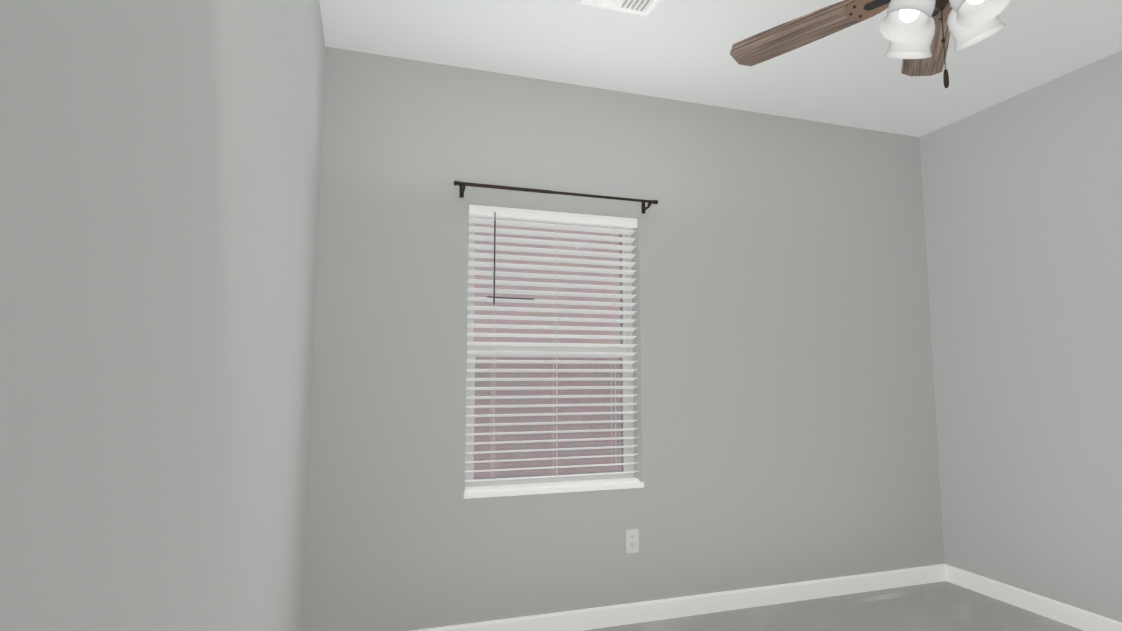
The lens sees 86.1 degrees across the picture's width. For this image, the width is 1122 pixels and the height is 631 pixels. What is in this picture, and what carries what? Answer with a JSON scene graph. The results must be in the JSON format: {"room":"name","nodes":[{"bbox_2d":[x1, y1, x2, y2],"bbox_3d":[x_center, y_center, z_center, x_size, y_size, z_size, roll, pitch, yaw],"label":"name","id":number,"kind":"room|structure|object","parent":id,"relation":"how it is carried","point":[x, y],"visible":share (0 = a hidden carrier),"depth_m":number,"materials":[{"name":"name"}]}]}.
{"room":"empty bedroom","nodes":[
{"label":"empty bedroom","id":0,"kind":"room"},
{"bbox_2d":[0,0,324,630],"bbox_3d":[-0.707,-0.027,1.179,0.160,2.740,3.060,2,-6,-18],"label":"wall","id":1,"kind":"structure","parent":0,"point":[160,165],"depth_m":0.71,"materials":[{"name":"grey paint"}]},
{"bbox_2d":[302,47,943,630],"bbox_3d":[0.580,0.174,3.266,3.880,2.740,0.160,2,-6,-18],"label":"wall","id":2,"kind":"structure","parent":0,"point":[784,419],"depth_m":3.14,"materials":[{"name":"grey paint"}]},
{"bbox_2d":[465,217,633,486],"bbox_3d":[-0.054,0.172,3.110,0.906,1.395,0.065,2,-6,-18],"label":"window unit","id":3,"kind":"structure","parent":2,"relation":"in","point":[470,448],"depth_m":3.09,"materials":[{"name":"white plastic"}]},
{"bbox_2d":[465,204,638,491],"bbox_3d":[-0.028,0.160,3.030,0.898,1.383,0.074,2,-6,-18],"label":"window blind","id":4,"kind":"object","parent":3,"relation":"attached to","point":[546,218],"visible":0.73,"depth_m":3.04,"materials":[{"name":"white plastic"}]},
{"bbox_2d":[464,481,643,498],"bbox_3d":[-0.029,0.854,2.967,0.914,0.026,0.113,2,-6,-18],"label":"window sill","id":5,"kind":"structure","parent":2,"relation":"attached to","point":[540,490],"depth_m":2.91,"materials":[{"name":"white wood"}]},
{"bbox_2d":[454,181,657,213],"bbox_3d":[-0.008,-0.593,3.022,1.066,0.061,0.090,2,-6,-18],"label":"curtain rod","id":6,"kind":"object","parent":2,"relation":"attached to","point":[462,185],"visible":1,"depth_m":2.96,"materials":[{"name":"brown metal"}]},
{"bbox_2d":[626,529,638,552],"bbox_3d":[0.358,1.132,3.015,0.070,0.115,0.007,2,-6,-18],"label":"electrical outlet","id":7,"kind":"object","parent":2,"relation":"attached to","point":[632,540],"visible":1,"depth_m":3.01,"materials":[{"name":"white plastic"}]},
{"bbox_2d":[412,564,947,630],"bbox_3d":[0.606,1.484,3.058,3.560,0.093,0.013,2,-6,-18],"label":"baseboard","id":8,"kind":"structure","parent":2,"relation":"attached to","point":[639,612],"depth_m":3.10,"materials":[{"name":"white wood"}]},
{"bbox_2d":[319,0,1121,136],"bbox_3d":[1.066,-1.386,1.875,3.880,0.100,3.380,2,-6,-18],"label":"ceiling","id":9,"kind":"structure","parent":0,"point":[850,76],"depth_m":2.83,"materials":[{"name":"white paint"}]},
{"bbox_2d":[580,0,659,15],"bbox_3d":[0.267,-1.282,2.353,0.300,0.016,0.300,2,-6,-18],"label":"ceiling vent","id":10,"kind":"object","parent":9,"relation":"in","point":[642,7],"visible":1,"depth_m":2.46,"materials":[{"name":"white metal"}]},
{"bbox_2d":[730,0,1010,87],"bbox_3d":[1.117,-1.003,1.760,1.286,0.685,1.282,2,-6,-18],"label":"ceiling fan","id":11,"kind":"object","parent":9,"relation":"hanging from","point":[916,33],"visible":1,"depth_m":1.93,"materials":[{"name":"brown wood"}]},
{"bbox_2d":[582,581,1083,630],"bbox_3d":[1.066,1.441,1.602,3.880,0.100,3.380,2,-6,-18],"label":"floor","id":12,"kind":"structure","parent":0,"point":[942,606],"depth_m":3.05,"materials":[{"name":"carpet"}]},
{"bbox_2d":[919,50,1121,622],"bbox_3d":[2.839,0.081,2.298,0.160,2.740,3.060,2,-6,-18],"label":"wall","id":13,"kind":"structure","parent":0,"point":[1022,200],"depth_m":3.15,"materials":[{"name":"grey paint"}]},
{"bbox_2d":[944,564,1121,630],"bbox_3d":[2.757,1.396,2.145,0.013,0.093,3.000,2,-6,-18],"label":"baseboard","id":14,"kind":"structure","parent":13,"relation":"attached to","point":[1075,617],"depth_m":3.11,"materials":[{"name":"white wood"}]},
{"label":"outside","id":15,"kind":"structure","parent":0,"visible":0},
{"bbox_2d":[473,223,621,478],"bbox_3d":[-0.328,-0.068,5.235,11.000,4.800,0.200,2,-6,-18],"label":"window glass","id":16,"kind":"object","parent":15,"point":[546,340],"depth_m":5.15,"materials":[{"name":"glass"}]}
]}

